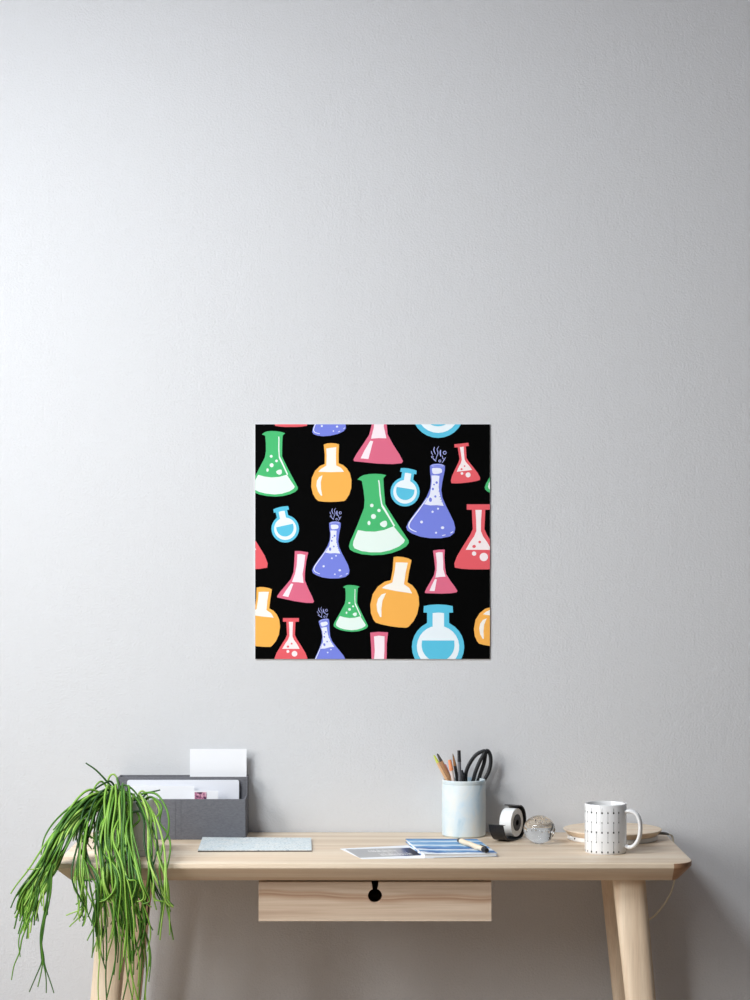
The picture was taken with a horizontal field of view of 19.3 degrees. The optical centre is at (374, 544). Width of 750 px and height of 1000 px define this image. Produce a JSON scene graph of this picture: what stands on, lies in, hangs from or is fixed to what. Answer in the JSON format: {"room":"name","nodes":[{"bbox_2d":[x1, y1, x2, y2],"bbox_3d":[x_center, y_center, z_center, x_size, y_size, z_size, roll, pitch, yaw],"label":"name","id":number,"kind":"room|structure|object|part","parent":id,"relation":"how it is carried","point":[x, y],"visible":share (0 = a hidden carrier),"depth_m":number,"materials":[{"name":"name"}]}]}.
{"room":"home office","nodes":[
{"label":"home office","id":0,"kind":"room"},
{"bbox_2d":[0,0,749,999],"bbox_3d":[0.100,-0.069,4.600,4.200,2.800,0.100,0,0,0],"label":"wall","id":1,"kind":"structure","parent":0,"point":[529,220],"depth_m":4.55,"materials":[{"name":"white paint"}]},
{"bbox_2d":[255,424,489,658],"bbox_3d":[-0.005,-0.007,4.548,0.483,0.483,0.004,0,0,0],"label":"poster","id":2,"kind":"object","parent":1,"relation":"attached to","point":[372,541],"visible":1,"depth_m":4.55,"materials":[{"name":"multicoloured paper"}]},
{"bbox_3d":[0.100,1.381,2.000,4.200,0.100,5.300,0,0,0],"label":"floor","id":3,"kind":"structure","parent":0,"visible":0},
{"bbox_2d":[58,832,691,999],"bbox_3d":[0.000,0.961,4.323,1.189,0.740,0.446,0,0,0],"label":"desk","id":4,"kind":"object","parent":3,"relation":"on","point":[328,882],"visible":0.75,"depth_m":4.14,"materials":[{"name":"brown wood"}]},
{"bbox_2d":[10,763,173,999],"bbox_3d":[-0.515,0.636,4.163,0.303,0.442,0.247,0,0,2],"label":"potted plant","id":5,"kind":"object","parent":4,"relation":"on","point":[125,823],"visible":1,"depth_m":4.07,"materials":[{"name":"green plant"}]},
{"bbox_3d":[-0.476,0.537,4.225,0.121,0.107,0.121,0,0,0],"label":"pot","id":6,"kind":"part","parent":5,"relation":"part of","materials":[{"name":"white ceramic"}]},
{"bbox_3d":[-0.516,0.979,4.166,0.126,0.705,0.053,0,0,-17],"label":"leg","id":7,"kind":"part","parent":4,"relation":"part of","materials":[{"name":"brown wood"}]},
{"bbox_3d":[-0.502,0.979,4.439,0.131,0.705,0.055,0,0,24],"label":"leg","id":8,"kind":"part","parent":4,"relation":"part of","materials":[{"name":"brown wood"}]},
{"bbox_2d":[118,775,248,839],"bbox_3d":[-0.392,0.532,4.487,0.264,0.118,0.111,0,0,0],"label":"file box","id":9,"kind":"object","parent":4,"relation":"on","point":[190,819],"visible":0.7,"depth_m":4.43,"materials":[{"name":"grey fabric"}]},
{"bbox_3d":[-0.392,0.532,4.540,0.264,0.118,0.004,0,0,0],"label":"panel","id":10,"kind":"part","parent":9,"relation":"part of","materials":[{"name":"grey fabric"}]},
{"bbox_2d":[130,786,193,798],"bbox_3d":[-0.434,0.538,4.480,0.134,0.098,0.004,0,0,0],"label":"envelope","id":11,"kind":"object","parent":9,"relation":"in","point":[166,792],"visible":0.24,"depth_m":4.48,"materials":[{"name":"white paper"}]},
{"bbox_2d":[127,780,238,798],"bbox_3d":[-0.390,0.532,4.497,0.228,0.108,0.007,0,0,0],"label":"paper","id":12,"kind":"object","parent":9,"relation":"in","point":[227,789],"visible":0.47,"depth_m":4.49,"materials":[{"name":"white paper"}]},
{"bbox_3d":[-0.392,0.550,4.434,0.264,0.081,0.004,0,0,0],"label":"panel","id":13,"kind":"part","parent":9,"relation":"part of","materials":[{"name":"grey fabric"}]},
{"bbox_2d":[194,791,217,798],"bbox_3d":[-0.342,0.542,4.464,0.050,0.090,0.004,0,0,0],"label":"photo card","id":14,"kind":"object","parent":9,"relation":"in","point":[197,794],"visible":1,"depth_m":4.46,"materials":[{"name":"white paper"}]},
{"bbox_2d":[195,792,205,798],"bbox_3d":[-0.352,0.511,4.464,0.024,0.024,0.001,0,0,0],"label":"print","id":15,"kind":"object","parent":14,"relation":"on","point":[198,795],"depth_m":4.46},
{"bbox_2d":[190,749,246,776],"bbox_3d":[-0.321,0.502,4.527,0.116,0.169,0.006,0,0,0],"label":"card","id":16,"kind":"object","parent":9,"relation":"in","point":[203,762],"visible":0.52,"depth_m":4.53,"materials":[{"name":"white paper"}]},
{"bbox_3d":[-0.262,0.532,4.487,0.004,0.118,0.103,0,0,0],"label":"panel","id":17,"kind":"part","parent":9,"relation":"part of","materials":[{"name":"grey fabric"}]},
{"bbox_2d":[198,837,311,851],"bbox_3d":[-0.234,0.588,4.346,0.224,0.005,0.184,0,0,0],"label":"notepad","id":18,"kind":"object","parent":4,"relation":"on","point":[208,844],"visible":1,"depth_m":4.33,"materials":[{"name":"grey"}]},
{"bbox_3d":[0.000,0.667,4.145,0.436,0.074,0.014,0,0,0],"label":"drawer","id":19,"kind":"part","parent":4,"relation":"part of","materials":[{"name":"brown wood"}]},
{"bbox_2d":[266,880,483,901],"bbox_3d":[0.000,0.668,4.311,0.412,0.064,0.318,0,0,0],"label":"drawer","id":20,"kind":"object","parent":4,"relation":"on","point":[276,890],"depth_m":4.14,"materials":[{"name":"brown wood"}]},
{"bbox_2d":[341,845,422,858],"bbox_3d":[0.020,0.590,4.238,0.141,0.001,0.184,0,0,-15],"label":"leaflet","id":21,"kind":"object","parent":4,"relation":"on","point":[404,851],"visible":0.99,"depth_m":4.24,"materials":[{"name":"white paper"}]},
{"bbox_3d":[0.018,0.590,4.243,0.127,0.001,0.120,0,0,-14],"label":"printed panel","id":22,"kind":"part","parent":21,"relation":"part of","materials":[{"name":"white paper"}]},
{"bbox_2d":[368,850,410,855],"bbox_3d":[0.029,0.590,4.240,0.086,0.001,0.086,0,0,0],"label":"print","id":23,"kind":"object","parent":21,"relation":"on","point":[368,850],"depth_m":4.23},
{"bbox_2d":[405,839,496,857],"bbox_3d":[0.146,0.586,4.288,0.141,0.008,0.229,0,0,-8],"label":"notebook","id":24,"kind":"object","parent":4,"relation":"on","point":[427,848],"visible":0.92,"depth_m":4.25,"materials":[{"name":"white paper"}]},
{"bbox_2d":[457,838,488,852],"bbox_3d":[0.188,0.577,4.253,0.010,0.012,0.158,0,0,-18],"label":"pen","id":25,"kind":"object","parent":24,"relation":"on","point":[479,847],"visible":1,"depth_m":4.23,"materials":[{"name":"beige"}]},
{"bbox_2d":[442,777,485,837],"bbox_3d":[0.180,0.534,4.494,0.089,0.114,0.089,0,0,0],"label":"pencil cup","id":26,"kind":"object","parent":4,"relation":"on","point":[463,802],"visible":0.98,"depth_m":4.46,"materials":[{"name":"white ceramic"}]},
{"bbox_2d":[434,755,448,780],"bbox_3d":[0.162,0.505,4.487,0.087,0.157,0.006,0,0,4],"label":"pencil","id":27,"kind":"object","parent":26,"relation":"in","point":[435,758],"visible":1,"depth_m":4.49,"materials":[{"name":"brown wood"}]},
{"bbox_2d":[437,753,451,780],"bbox_3d":[0.168,0.504,4.500,0.084,0.159,0.006,0,0,4],"label":"pencil","id":28,"kind":"object","parent":26,"relation":"in","point":[438,756],"visible":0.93,"depth_m":4.50,"materials":[{"name":"brown wood"}]},
{"bbox_2d":[448,760,454,780],"bbox_3d":[0.165,0.509,4.480,0.037,0.147,0.008,0,0,30],"label":"pen","id":29,"kind":"object","parent":26,"relation":"in","point":[449,761],"visible":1,"depth_m":4.48,"materials":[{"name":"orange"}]},
{"bbox_2d":[453,755,457,780],"bbox_3d":[0.174,0.504,4.506,0.033,0.157,0.007,0,0,20],"label":"pencil","id":30,"kind":"object","parent":26,"relation":"in","point":[454,762],"visible":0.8,"depth_m":4.51,"materials":[{"name":"black wood"}]},
{"bbox_2d":[457,750,461,780],"bbox_3d":[0.172,0.499,4.472,0.007,0.166,0.023,0,0,-14],"label":"pen","id":31,"kind":"object","parent":26,"relation":"in","point":[458,751],"visible":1,"depth_m":4.47,"materials":[{"name":"grey plastic"}]},
{"bbox_2d":[461,770,465,780],"bbox_3d":[0.188,0.521,4.499,0.029,0.125,0.009,0,0,30],"label":"marker","id":32,"kind":"object","parent":26,"relation":"in","point":[463,778],"visible":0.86,"depth_m":4.50,"materials":[{"name":"black plastic"}]},
{"bbox_2d":[464,749,492,780],"bbox_3d":[0.211,0.499,4.516,0.060,0.166,0.018,0,0,0],"label":"scissors","id":33,"kind":"object","parent":26,"relation":"in","point":[484,752],"visible":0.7,"depth_m":4.51,"materials":[{"name":"black plastic"}]},
{"bbox_3d":[0.222,0.475,4.520,0.038,0.118,0.010,0,0,0],"label":"handle","id":34,"kind":"part","parent":33,"relation":"part of","materials":[{"name":"black plastic"}]},
{"bbox_2d":[488,804,525,840],"bbox_3d":[0.265,0.556,4.425,0.033,0.069,0.107,0,0,30],"label":"tape dispenser","id":35,"kind":"object","parent":4,"relation":"on","point":[512,821],"visible":0.97,"depth_m":4.42,"materials":[{"name":"black plastic"}]},
{"bbox_2d":[523,815,554,843],"bbox_3d":[0.326,0.563,4.378,0.063,0.055,0.063,0,0,0],"label":"glass paperweight","id":36,"kind":"object","parent":4,"relation":"on","point":[539,829],"visible":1,"depth_m":4.36,"materials":[{"name":"white"}]},
{"bbox_3d":[0.509,0.979,4.439,0.131,0.705,0.055,0,0,-24],"label":"leg","id":37,"kind":"part","parent":4,"relation":"part of","materials":[{"name":"brown wood"}]},
{"bbox_2d":[585,801,642,854],"bbox_3d":[0.457,0.544,4.250,0.108,0.095,0.080,0,0,0],"label":"mug","id":38,"kind":"object","parent":4,"relation":"on","point":[605,821],"visible":1,"depth_m":4.22,"materials":[{"name":"white ceramic"}]},
{"bbox_3d":[0.494,0.544,4.228,0.036,0.077,0.012,0,0,24],"label":"handle","id":39,"kind":"part","parent":38,"relation":"part of","materials":[{"name":"white ceramic"}]},
{"bbox_2d":[563,823,674,920],"bbox_3d":[0.481,0.951,4.447,0.197,0.764,0.208,0,0,34],"label":"pad","id":40,"kind":"object","parent":4,"relation":"on","point":[576,832],"visible":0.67,"depth_m":4.41,"materials":[{"name":"brown wood"}]},
{"bbox_3d":[0.550,0.955,4.494,0.134,0.756,0.063,0,0,42],"label":"cord","id":41,"kind":"part","parent":40,"relation":"part of","materials":[{"name":"beige plastic"}]},
{"bbox_3d":[0.509,0.979,4.166,0.126,0.705,0.053,0,0,17],"label":"leg","id":42,"kind":"part","parent":4,"relation":"part of","materials":[{"name":"brown wood"}]}
]}

